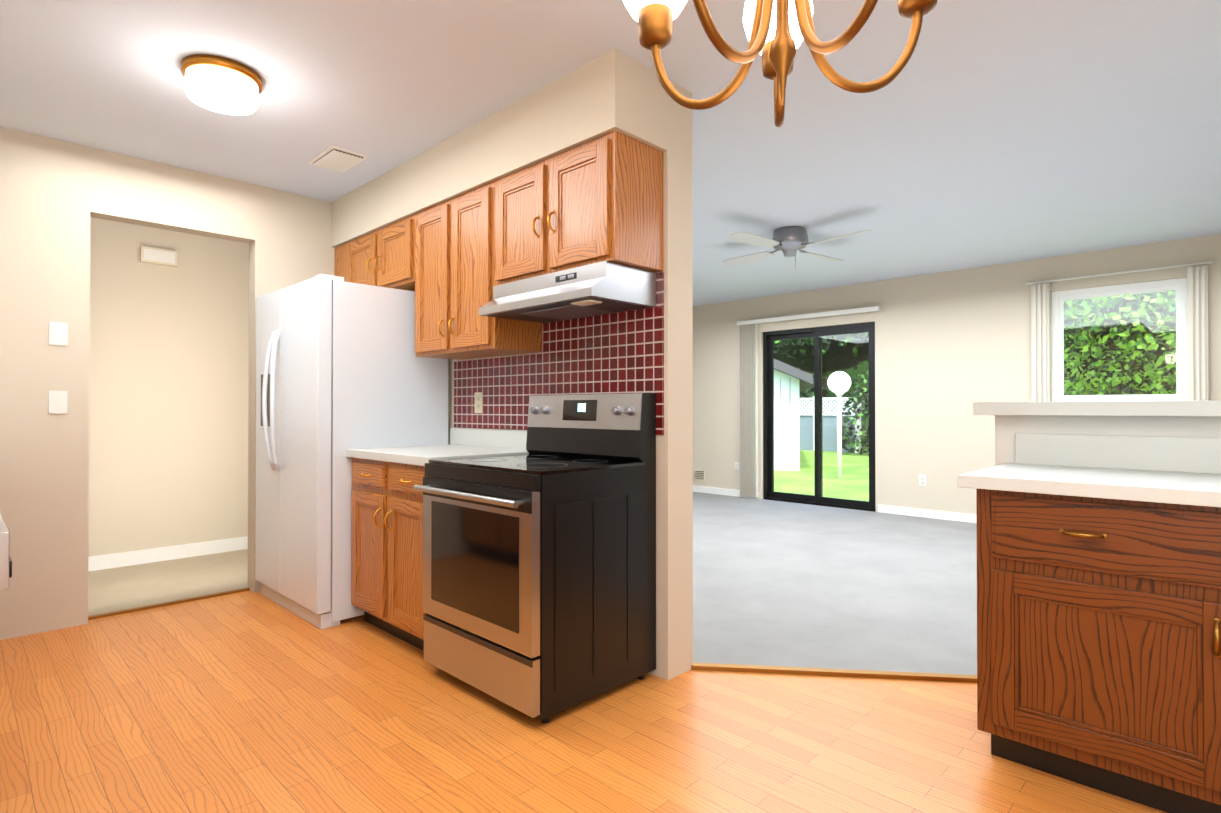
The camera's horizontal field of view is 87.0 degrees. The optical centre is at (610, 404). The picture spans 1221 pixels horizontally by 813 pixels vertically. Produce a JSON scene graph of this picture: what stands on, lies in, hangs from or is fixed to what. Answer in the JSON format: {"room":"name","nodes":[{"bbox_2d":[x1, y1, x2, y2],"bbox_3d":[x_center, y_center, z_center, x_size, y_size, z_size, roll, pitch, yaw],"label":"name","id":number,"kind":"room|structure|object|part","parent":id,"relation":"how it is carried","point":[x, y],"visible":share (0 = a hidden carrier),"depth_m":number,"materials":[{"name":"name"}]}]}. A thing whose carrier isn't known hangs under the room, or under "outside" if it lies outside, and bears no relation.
{"room":"kitchen","nodes":[
{"label":"kitchen","id":0,"kind":"room"},
{"bbox_2d":[0,127,334,639],"bbox_3d":[-2.616,-0.100,3.580,0.120,2.500,2.675,0,-1,44],"label":"wall","id":1,"kind":"structure","parent":0,"point":[55,195],"depth_m":3.31,"materials":[{"name":"beige paint"}]},
{"bbox_2d":[49,391,66,413],"bbox_3d":[-2.814,-0.010,3.277,0.015,0.116,0.072,0,-1,44],"label":"light switch","id":2,"kind":"object","parent":1,"relation":"attached to","point":[57,399],"depth_m":3.28,"materials":[{"name":"white plastic"}]},
{"bbox_2d":[49,322,67,344],"bbox_3d":[-2.817,-0.360,3.282,0.008,0.116,0.072,0,-1,44],"label":"light switch","id":3,"kind":"object","parent":1,"relation":"attached to","point":[58,333],"depth_m":3.28,"materials":[{"name":"white plastic"}]},
{"bbox_2d":[88,217,248,556],"bbox_3d":[-3.569,-0.093,4.508,0.120,2.500,2.675,0,-1,44],"label":"wall","id":4,"kind":"structure","parent":0,"point":[168,405],"depth_m":4.73,"materials":[{"name":"beige paint"}]},
{"bbox_2d":[140,246,176,266],"bbox_3d":[-3.288,-1.074,4.682,0.047,0.110,0.220,0,-1,44],"label":"box","id":5,"kind":"object","parent":4,"relation":"attached to","point":[151,255],"visible":1,"depth_m":4.66,"materials":[{"name":"beige plastic"}]},
{"bbox_2d":[88,536,247,571],"bbox_3d":[-3.520,1.096,4.452,0.014,0.098,2.675,0,-1,44],"label":"baseboard","id":6,"kind":"structure","parent":4,"relation":"attached to","point":[114,560],"depth_m":4.71,"materials":[{"name":"white wood"}]},
{"bbox_2d":[331,48,667,247],"bbox_3d":[-0.811,-1.200,3.478,2.620,0.300,0.315,0,-1,44],"label":"bulkhead","id":7,"kind":"object","parent":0,"point":[615,89],"visible":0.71,"depth_m":2.85,"materials":[{"name":"beige paint"}]},
{"bbox_2d":[448,80,692,679],"bbox_3d":[-1.405,-0.094,4.387,4.750,2.500,0.170,0,-1,44],"label":"wall","id":8,"kind":"structure","parent":0,"point":[674,550],"depth_m":2.71,"materials":[{"name":"beige paint"}]},
{"bbox_2d":[334,245,341,276],"bbox_3d":[-1.667,-0.858,4.322,0.208,0.368,0.291,0,-1,44],"label":"upper cabinet","id":9,"kind":"object","parent":8,"relation":"attached to","point":[338,250],"depth_m":4.25,"materials":[{"name":"brown wood"}]},
{"bbox_2d":[342,232,373,285],"bbox_3d":[-1.444,-0.860,4.092,0.432,0.368,0.310,0,-1,44],"label":"upper cabinet","id":10,"kind":"object","parent":8,"relation":"attached to","point":[357,254],"depth_m":4.00,"materials":[{"name":"brown wood"}]},
{"bbox_2d":[374,217,409,290],"bbox_3d":[-1.134,-0.862,3.791,0.433,0.368,0.310,0,-1,44],"label":"upper cabinet","id":11,"kind":"object","parent":8,"relation":"attached to","point":[391,242],"depth_m":3.70,"materials":[{"name":"brown wood"}]},
{"bbox_2d":[410,202,465,359],"bbox_3d":[-0.847,-0.654,3.509,0.370,0.788,0.310,0,-1,44],"label":"upper cabinet","id":12,"kind":"object","parent":8,"relation":"attached to","point":[427,227],"depth_m":3.42,"materials":[{"name":"brown wood"}]},
{"bbox_2d":[446,185,541,358],"bbox_3d":[-0.581,-0.656,3.251,0.370,0.788,0.310,0,-1,44],"label":"upper cabinet","id":13,"kind":"object","parent":8,"relation":"attached to","point":[451,263],"depth_m":3.16,"materials":[{"name":"brown wood"}]},
{"bbox_2d":[486,162,541,286],"bbox_3d":[-0.308,-0.803,2.987,0.392,0.498,0.310,0,-1,44],"label":"upper cabinet","id":14,"kind":"object","parent":8,"relation":"attached to","point":[513,201],"depth_m":2.90,"materials":[{"name":"brown wood"}]},
{"bbox_2d":[454,272,663,434],"bbox_3d":[-0.350,-0.207,3.235,1.590,0.679,0.007,0,-1,44],"label":"tile backsplash","id":15,"kind":"structure","parent":8,"relation":"attached to","point":[507,386],"depth_m":3.02,"materials":[{"name":"red tile"}]},
{"bbox_2d":[474,392,482,412],"bbox_3d":[-0.741,-0.007,3.603,0.072,0.116,0.008,0,-1,44],"label":"outlet","id":16,"kind":"object","parent":15,"relation":"attached to","point":[478,402],"visible":1,"depth_m":3.60,"materials":[{"name":"beige plastic"}]},
{"bbox_2d":[542,131,663,274],"bbox_3d":[-0.027,-0.805,2.713,0.393,0.498,0.310,0,-1,44],"label":"upper cabinet","id":17,"kind":"object","parent":8,"relation":"attached to","point":[602,197],"depth_m":2.59,"materials":[{"name":"brown wood"}]},
{"bbox_2d":[479,261,655,322],"bbox_3d":[-0.205,-0.475,2.825,0.742,0.154,0.380,0,-1,44],"label":"range hood","id":18,"kind":"object","parent":17,"relation":"attached to","point":[602,288],"visible":1,"depth_m":2.66,"materials":[{"name":"silver metal"}]},
{"bbox_2d":[0,590,1166,812],"bbox_3d":[0.471,1.183,3.975,8.600,0.060,8.160,0,-1,44],"label":"floor","id":19,"kind":"structure","parent":0,"point":[250,702],"depth_m":2.20,"materials":[{"name":"brown wood"}]},
{"bbox_2d":[0,533,3,589],"bbox_3d":[-1.703,0.700,1.284,0.618,0.868,0.660,0,-1,44],"label":"base cabinet","id":20,"kind":"object","parent":19,"relation":"on","point":[1,534],"depth_m":1.33,"materials":[{"name":"white wood"}]},
{"bbox_2d":[0,513,3,532],"bbox_3d":[-2.367,0.244,1.939,2.518,0.039,0.668,0,-1,44],"label":"countertop","id":21,"kind":"structure","parent":20,"relation":"on","point":[1,519],"depth_m":1.38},
{"bbox_2d":[88,587,248,619],"bbox_3d":[-2.520,1.145,3.706,0.030,0.014,0.788,0,-1,44],"label":"trim","id":22,"kind":"structure","parent":19,"relation":"on","point":[242,589],"depth_m":3.67,"materials":[{"name":"wood"}]},
{"bbox_2d":[88,549,248,615],"bbox_3d":[-3.082,1.148,4.024,1.240,0.012,2.675,0,-1,44],"label":"floor","id":23,"kind":"structure","parent":19,"relation":"on","point":[124,587],"depth_m":4.16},
{"bbox_2d":[255,274,447,628],"bbox_3d":[-1.583,0.246,3.822,0.950,1.812,0.824,0,-1,44],"label":"fridge","id":24,"kind":"object","parent":19,"relation":"on","point":[389,388],"depth_m":3.45,"materials":[{"name":"white metal"}]},
{"bbox_3d":[-1.888,-0.019,3.592,0.150,0.789,0.067,0,-1,44],"label":"fridge handle","id":25,"kind":"part","parent":24,"relation":"part of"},
{"bbox_3d":[-1.796,0.208,3.603,0.946,1.715,0.073,0,-1,44],"label":"fridge door","id":26,"kind":"part","parent":24,"relation":"part of","materials":[{"name":"white metal"}]},
{"bbox_2d":[346,428,528,650],"bbox_3d":[-0.866,0.642,3.274,0.832,1.012,0.661,0,-1,44],"label":"base cabinet","id":27,"kind":"object","parent":19,"relation":"on","point":[386,547],"depth_m":3.09,"materials":[{"name":"brown wood"}]},
{"bbox_2d":[413,393,655,723],"bbox_3d":[-0.326,0.549,2.694,0.746,1.190,0.720,0,-1,44],"label":"stove","id":28,"kind":"object","parent":19,"relation":"on","point":[539,580],"visible":1,"depth_m":2.47,"materials":[{"name":"black metal"}]},
{"bbox_2d":[691,662,976,682],"bbox_3d":[0.939,1.136,2.721,0.962,0.017,0.754,0,-1,44],"label":"trim","id":29,"kind":"structure","parent":19,"relation":"on","point":[840,672],"depth_m":2.71,"materials":[{"name":"brown wood"}]},
{"bbox_2d":[976,489,1220,812],"bbox_3d":[1.588,0.702,2.039,0.621,0.875,0.597,0,-1,44],"label":"base cabinet","id":30,"kind":"object","parent":19,"relation":"on","point":[1098,595],"depth_m":1.82,"materials":[{"name":"brown wood"}]},
{"bbox_2d":[957,461,1220,508],"bbox_3d":[2.111,0.241,1.508,2.195,0.039,0.633,0,-1,44],"label":"countertop","id":31,"kind":"structure","parent":30,"relation":"on","point":[1151,486],"depth_m":1.90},
{"bbox_2d":[0,0,1220,305],"bbox_3d":[0.471,-1.397,3.994,8.600,0.100,8.160,0,-1,44],"label":"ceiling","id":32,"kind":"structure","parent":0,"point":[982,132],"depth_m":2.94,"materials":[{"name":"white paint"}]},
{"bbox_2d":[181,54,261,114],"bbox_3d":[-1.590,-1.295,2.635,0.284,0.122,0.284,0,-1,44],"label":"flush ceiling light","id":33,"kind":"object","parent":32,"relation":"attached to","point":[220,84],"visible":1,"depth_m":2.56,"materials":[{"name":"white glass"}]},
{"bbox_2d":[308,145,367,172],"bbox_3d":[-1.503,-1.340,3.542,0.320,0.020,0.200,0,-1,44],"label":"ceiling vent","id":34,"kind":"object","parent":32,"relation":"in","point":[337,159],"visible":1,"depth_m":3.51,"materials":[{"name":"white plastic"}]},
{"bbox_2d":[623,0,937,126],"bbox_3d":[0.257,-0.920,1.013,0.559,0.896,0.548,0,-1,44],"label":"chandelier","id":35,"kind":"object","parent":32,"relation":"hanging from","point":[777,32],"visible":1,"depth_m":1.03,"materials":[{"name":"gold metal"}]},
{"bbox_2d":[723,226,871,268],"bbox_3d":[1.384,-1.190,4.959,0.983,0.300,0.983,0,0,7],"label":"ceiling fan","id":36,"kind":"object","parent":32,"relation":"hanging from","point":[789,241],"visible":1,"depth_m":4.86,"materials":[{"name":"silver metal"}]},
{"bbox_2d":[693,492,976,674],"bbox_3d":[1.463,1.154,4.995,8.000,0.014,4.715,0,-1,44],"label":"floor","id":37,"kind":"structure","parent":0,"point":[783,584],"depth_m":3.97,"materials":[{"name":"grey carpet"}]},
{"bbox_2d":[693,234,1220,514],"bbox_3d":[3.177,-0.076,6.765,8.400,2.500,0.200,0,-1,44],"label":"wall","id":38,"kind":"structure","parent":0,"point":[951,347],"depth_m":6.53,"materials":[{"name":"beige paint"}]},
{"bbox_2d":[694,470,704,480],"bbox_3d":[1.183,0.947,8.551,0.180,0.140,0.009,0,-1,44],"label":"wall vent","id":39,"kind":"object","parent":38,"relation":"attached to","point":[699,475],"depth_m":8.54,"materials":[{"name":"beige plastic"}]},
{"bbox_2d":[693,485,758,498],"bbox_3d":[1.031,1.134,8.695,2.220,0.081,0.014,0,-1,44],"label":"baseboard","id":40,"kind":"structure","parent":38,"relation":"attached to","point":[730,492],"depth_m":8.32,"materials":[{"name":"white wood"}]},
{"bbox_2d":[735,462,738,469],"bbox_3d":[1.599,0.784,8.149,0.060,0.100,0.007,0,-1,44],"label":"electrical outlet plate","id":41,"kind":"object","parent":38,"relation":"attached to","point":[736,463],"depth_m":8.14,"materials":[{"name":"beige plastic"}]},
{"bbox_2d":[737,306,880,496],"bbox_3d":[2.244,0.051,7.469,1.760,2.175,0.089,0,-1,44],"label":"vertical blinds","id":42,"kind":"object","parent":38,"relation":"attached to","point":[749,408],"visible":1,"depth_m":7.93,"materials":[{"name":"beige fabric"}]},
{"bbox_2d":[763,322,875,511],"bbox_3d":[2.424,0.144,7.496,1.400,2.070,0.100,0,-1,44],"label":"sliding glass door","id":43,"kind":"structure","parent":38,"relation":"in","point":[769,339],"depth_m":7.48,"materials":[{"name":"black"}]},
{"bbox_2d":[919,474,926,485],"bbox_3d":[3.201,0.780,6.589,0.072,0.116,0.007,0,-1,44],"label":"electrical outlet plate","id":44,"kind":"object","parent":38,"relation":"attached to","point":[922,478],"depth_m":6.59,"materials":[{"name":"beige plastic"}]},
{"bbox_2d":[878,505,976,522],"bbox_3d":[4.421,1.110,5.396,4.320,0.081,0.014,0,-1,44],"label":"baseboard","id":45,"kind":"structure","parent":38,"relation":"attached to","point":[972,518],"depth_m":6.54,"materials":[{"name":"white wood"}]},
{"bbox_2d":[1052,278,1187,401],"bbox_3d":[4.371,-0.510,5.551,0.930,1.031,0.119,0,-1,44],"label":"window","id":46,"kind":"structure","parent":38,"relation":"in","point":[1178,285],"depth_m":5.53,"materials":[{"name":"white"}]},
{"bbox_2d":[1026,261,1214,401],"bbox_3d":[4.295,-0.517,5.487,1.270,1.204,0.074,0,-1,44],"label":"window curtain","id":47,"kind":"object","parent":38,"relation":"hanging from","point":[1197,314],"visible":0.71,"depth_m":5.14,"materials":[{"name":"beige fabric"}]},
{"bbox_2d":[973,401,1220,416],"bbox_3d":[2.381,0.013,1.859,2.296,0.050,0.400,0,-1,44],"label":"countertop","id":48,"kind":"structure","parent":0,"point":[1087,408],"depth_m":2.24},
{"bbox_2d":[1013,433,1220,472],"bbox_3d":[2.336,0.165,1.718,2.166,0.116,0.020,0,-1,44],"label":"backsplash","id":49,"kind":"structure","parent":0,"relation":"attached to","point":[1103,450],"depth_m":2.25,"materials":[{"name":"white paint"}]},
{"label":"outside","id":50,"kind":"structure","parent":0,"visible":0},
{"bbox_2d":[774,431,868,500],"bbox_3d":[21.531,1.522,32.784,75.000,0.080,62.710,0,-1,44],"label":"ground","id":51,"kind":"structure","parent":50,"point":[827,478],"depth_m":11.63,"materials":[{"name":"green plant"}]},
{"bbox_2d":[774,359,812,470],"bbox_3d":[2.320,-0.150,15.874,4.900,3.020,5.600,0,0,15],"label":"shed","id":52,"kind":"object","parent":51,"relation":"on","point":[783,397],"depth_m":12.94,"materials":[{"name":"grey wood"}]},
{"bbox_2d":[774,290,1175,477],"bbox_3d":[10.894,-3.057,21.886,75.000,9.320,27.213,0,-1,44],"label":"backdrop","id":53,"kind":"structure","parent":50,"point":[1081,373],"depth_m":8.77,"materials":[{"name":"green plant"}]}
]}

